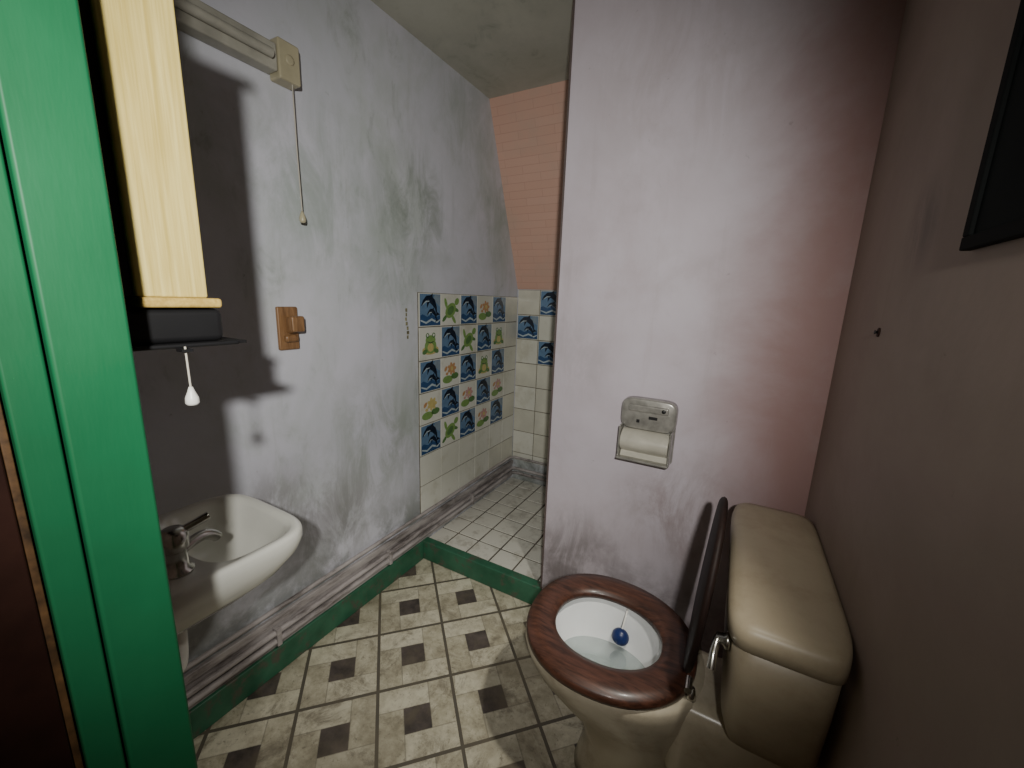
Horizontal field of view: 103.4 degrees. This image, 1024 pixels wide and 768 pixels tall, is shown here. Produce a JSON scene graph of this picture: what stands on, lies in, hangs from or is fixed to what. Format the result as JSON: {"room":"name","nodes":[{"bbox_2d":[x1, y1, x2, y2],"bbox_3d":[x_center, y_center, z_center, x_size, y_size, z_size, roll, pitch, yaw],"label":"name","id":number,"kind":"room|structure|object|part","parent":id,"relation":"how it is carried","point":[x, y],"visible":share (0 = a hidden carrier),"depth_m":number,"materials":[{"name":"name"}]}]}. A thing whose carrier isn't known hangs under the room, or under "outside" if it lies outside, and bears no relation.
{"room":"bathroom","nodes":[
{"label":"bathroom","id":0,"kind":"room"},
{"bbox_2d":[133,0,517,674],"bbox_3d":[-0.594,-0.236,1.826,0.100,2.480,2.590,8,13,28],"label":"wall","id":1,"kind":"structure","parent":0,"point":[402,195],"depth_m":1.49,"materials":[{"name":"paint"}]},
{"bbox_2d":[173,0,305,222],"bbox_3d":[-0.838,-0.745,1.051,0.075,0.517,0.625,8,13,28],"label":"wall lamp","id":2,"kind":"object","parent":1,"relation":"attached to","point":[276,57],"depth_m":1.13,"materials":[{"name":"beige plastic"}]},
{"bbox_2d":[270,36,300,89],"bbox_3d":[-0.705,-0.990,1.252,0.055,0.110,0.070,8,13,28],"label":"switch","id":3,"kind":"object","parent":2,"relation":"attached to","point":[285,72],"depth_m":1.23,"materials":[{"name":"beige plastic"}]},
{"bbox_3d":[-0.691,-0.739,1.309,0.020,0.412,0.020,8,13,28],"label":"light pull cord","id":4,"kind":"part","parent":2,"relation":"part of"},
{"bbox_2d":[275,307,304,349],"bbox_3d":[-0.752,-0.189,1.381,0.056,0.147,0.073,8,13,28],"label":"wall hook","id":5,"kind":"object","parent":1,"relation":"attached to","point":[289,324],"visible":1,"depth_m":1.37,"materials":[{"name":"brown wood"}]},
{"bbox_2d":[189,541,422,739],"bbox_3d":[-0.811,1.009,1.637,0.020,0.105,1.321,8,13,28],"label":"baseboard","id":6,"kind":"structure","parent":1,"relation":"attached to","point":[220,702],"depth_m":1.55,"materials":[{"name":"green paint"}]},
{"bbox_2d":[183,456,546,709],"bbox_3d":[-0.063,0.857,1.767,1.155,0.152,2.302,8,13,28],"label":"pipes","id":7,"kind":"object","parent":1,"relation":"attached to","point":[277,634],"visible":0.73,"depth_m":1.65,"materials":[{"name":"metal"}]},
{"bbox_2d":[405,308,408,338],"bbox_3d":[-0.492,-0.283,1.897,0.001,0.142,0.024,8,13,28],"label":"sticker","id":8,"kind":"object","parent":1,"relation":"attached to","point":[405,308],"visible":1,"depth_m":1.90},
{"bbox_2d":[417,292,517,513],"bbox_3d":[-0.225,0.059,2.473,0.011,1.177,0.996,8,13,28],"label":"wall tiles","id":9,"kind":"structure","parent":1,"relation":"attached to","point":[467,343],"depth_m":2.35,"materials":[{"name":"tile"}]},
{"bbox_2d":[194,558,583,767],"bbox_3d":[-0.185,1.235,1.158,1.822,0.100,3.810,8,13,28],"label":"floor","id":10,"kind":"structure","parent":0,"point":[437,669],"depth_m":1.44,"materials":[{"name":"tile"}]},
{"bbox_2d":[0,0,197,767],"bbox_3d":[-0.468,0.260,0.495,0.050,2.058,0.064,8,13,28],"label":"door frame","id":11,"kind":"object","parent":10,"relation":"on","point":[50,140],"visible":0.83,"depth_m":0.42,"materials":[{"name":"green paint"}]},
{"bbox_2d":[422,537,541,604],"bbox_3d":[-0.171,0.943,2.058,0.724,0.108,0.047,8,13,28],"label":"step","id":12,"kind":"structure","parent":10,"relation":"on","point":[524,588],"depth_m":2.02,"materials":[{"name":"green paint"}]},
{"bbox_2d":[429,477,545,580],"bbox_3d":[0.465,0.928,2.278,1.622,0.093,0.955,8,13,28],"label":"floor","id":13,"kind":"structure","parent":10,"relation":"on","point":[505,528],"depth_m":2.36,"materials":[{"name":"tile"}]},
{"bbox_2d":[525,497,852,767],"bbox_3d":[0.429,0.723,1.201,0.720,0.928,0.652,8,13,28],"label":"toilet","id":14,"kind":"object","parent":10,"relation":"on","point":[642,686],"visible":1,"depth_m":0.98,"materials":[{"name":"beige ceramic"}]},
{"bbox_3d":[0.282,0.714,1.179,0.474,0.031,0.446,8,13,28],"label":"seat","id":15,"kind":"part","parent":14,"relation":"part of","materials":[{"name":"brown wood"}]},
{"bbox_3d":[0.444,0.766,1.004,0.028,0.030,0.028,8,13,28],"label":"hinge post","id":16,"kind":"part","parent":14,"relation":"part of","materials":[{"name":"silver metal"}]},
{"bbox_3d":[0.499,0.507,1.041,0.048,0.436,0.390,8,13,28],"label":"lid","id":17,"kind":"part","parent":14,"relation":"part of","materials":[{"name":"brown wood"}]},
{"bbox_3d":[0.422,0.560,0.845,0.018,0.054,0.056,11,14,35],"label":"lever","id":18,"kind":"part","parent":14,"relation":"part of","materials":[{"name":"silver metal"}]},
{"bbox_3d":[0.652,0.448,0.995,0.208,0.060,0.604,8,13,28],"label":"cistern lid","id":19,"kind":"part","parent":14,"relation":"part of","materials":[{"name":"beige ceramic"}]},
{"bbox_2d":[371,0,572,98],"bbox_3d":[0.201,-1.378,1.160,1.822,0.080,2.590,8,13,28],"label":"ceiling","id":20,"kind":"structure","parent":0,"point":[501,47],"depth_m":1.70,"materials":[{"name":"paint"}]},
{"bbox_2d":[489,80,568,289],"bbox_3d":[0.684,-1.012,2.154,1.622,1.005,0.490,8,13,28],"label":"wall","id":21,"kind":"structure","parent":0,"point":[529,125],"depth_m":2.33,"materials":[{"name":"pink paint"}]},
{"bbox_2d":[513,290,556,466],"bbox_3d":[0.727,0.058,2.516,1.612,1.227,0.011,8,13,28],"label":"wall tiles","id":22,"kind":"structure","parent":21,"relation":"attached to","point":[536,308],"depth_m":2.82,"materials":[{"name":"white tile"}]},
{"bbox_2d":[511,289,546,485],"bbox_3d":[0.747,0.154,2.588,1.622,1.500,0.100,8,13,28],"label":"wall","id":23,"kind":"structure","parent":0,"point":[518,463],"depth_m":2.96,"materials":[{"name":"paint"}]},
{"bbox_2d":[540,0,574,588],"bbox_3d":[0.192,-0.226,1.648,0.007,2.372,0.075,8,13,28],"label":"trim partition edge","id":24,"kind":"object","parent":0,"point":[573,12],"depth_m":1.57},
{"bbox_2d":[542,0,906,657],"bbox_3d":[0.585,-0.116,1.446,0.897,2.480,0.070,8,13,28],"label":"wall partition","id":25,"kind":"structure","parent":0,"point":[721,154],"depth_m":1.33,"materials":[{"name":"paint"}]},
{"bbox_2d":[616,396,678,468],"bbox_3d":[0.486,0.172,1.467,0.194,0.233,0.084,8,13,28],"label":"toilet roll holder","id":26,"kind":"object","parent":25,"relation":"attached to","point":[647,429],"visible":1,"depth_m":1.45,"materials":[{"name":"metal"}]},
{"bbox_3d":[0.408,0.209,1.520,0.007,0.127,0.060,8,13,28],"label":"arm","id":27,"kind":"part","parent":26,"relation":"part of","materials":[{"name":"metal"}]},
{"bbox_3d":[0.562,0.232,1.437,0.007,0.127,0.060,8,13,28],"label":"arm","id":28,"kind":"part","parent":26,"relation":"part of","materials":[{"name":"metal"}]},
{"bbox_2d":[804,0,1023,767],"bbox_3d":[0.607,0.083,0.492,0.108,2.480,3.810,8,13,28],"label":"wall","id":29,"kind":"structure","parent":0,"point":[915,505],"depth_m":0.61,"materials":[{"name":"paint"}]},
{"bbox_2d":[959,0,1023,250],"bbox_3d":[0.516,-0.444,0.291,0.013,0.613,0.465,8,13,28],"label":"framed picture","id":30,"kind":"object","parent":29,"relation":"attached to","point":[995,215],"visible":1,"depth_m":0.49},
{"bbox_3d":[0.505,-0.153,0.351,0.013,0.018,0.465,8,13,28],"label":"rail","id":31,"kind":"part","parent":30,"relation":"part of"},
{"bbox_2d":[973,35,1023,233],"bbox_3d":[0.517,-0.444,0.290,0.005,0.583,0.435,8,13,28],"label":"print","id":32,"kind":"object","parent":30,"relation":"on","point":[998,194],"depth_m":0.49},
{"bbox_3d":[-0.853,0.008,0.602,0.665,2.480,0.159,8,13,28],"label":"wall","id":33,"kind":"structure","parent":0,"visible":0},
{"bbox_2d":[0,402,83,767],"bbox_3d":[-0.680,0.330,0.139,0.054,2.030,0.708,8,13,28],"label":"leaf","id":34,"kind":"object","parent":33,"relation":"attached to","point":[33,733],"depth_m":0.41,"materials":[{"name":"brown paint"}]},
{"bbox_3d":[-0.510,0.274,0.440,0.052,2.030,0.006,8,13,28],"label":"worn edge","id":35,"kind":"part","parent":34,"relation":"part of","materials":[{"name":"wood"}]},
{"bbox_2d":[0,141,126,767],"bbox_3d":[-0.515,0.265,0.465,0.097,2.058,0.030,8,13,28],"label":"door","id":36,"kind":"structure","parent":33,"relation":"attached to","point":[26,400],"depth_m":0.41,"materials":[{"name":"green paint"}]},
{"bbox_2d":[78,0,221,307],"bbox_3d":[-0.656,-0.355,0.595,0.493,0.458,0.136,8,13,28],"label":"upper cabinet","id":37,"kind":"object","parent":33,"relation":"attached to","point":[132,47],"visible":0.48,"depth_m":0.49,"materials":[{"name":"beige wood"}]},
{"bbox_2d":[126,306,246,351],"bbox_3d":[-0.651,-0.105,0.656,0.478,0.052,0.166,8,13,28],"label":"shelf","id":38,"kind":"object","parent":33,"relation":"attached to","point":[150,328],"visible":0.34,"depth_m":0.54,"materials":[{"name":"plastic"}]},
{"bbox_3d":[-0.655,-0.081,0.655,0.478,0.006,0.153,8,13,28],"label":"plate","id":39,"kind":"part","parent":38,"relation":"part of","materials":[{"name":"black plastic"}]},
{"bbox_2d":[176,347,199,405],"bbox_3d":[-0.440,-0.011,0.550,0.019,0.081,0.017,8,13,28],"label":"pull cord","id":40,"kind":"object","parent":38,"relation":"hanging from","point":[191,398],"visible":1,"depth_m":0.55,"materials":[{"name":"white plastic"}]},
{"bbox_3d":[-0.438,-0.022,0.547,0.003,0.057,0.003,5,12,14],"label":"cord","id":41,"kind":"part","parent":40,"relation":"part of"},
{"bbox_2d":[159,494,302,671],"bbox_3d":[-0.749,0.713,0.995,0.368,0.950,0.388,8,13,28],"label":"basin","id":42,"kind":"object","parent":33,"relation":"attached to","point":[218,549],"visible":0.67,"depth_m":0.91,"materials":[{"name":"white ceramic"}]},
{"bbox_2d":[161,512,221,579],"bbox_3d":[-0.661,0.320,0.838,0.064,0.110,0.121,8,13,28],"label":"tap","id":43,"kind":"object","parent":42,"relation":"on","point":[177,542],"depth_m":0.81,"materials":[{"name":"silver metal"}]}
]}

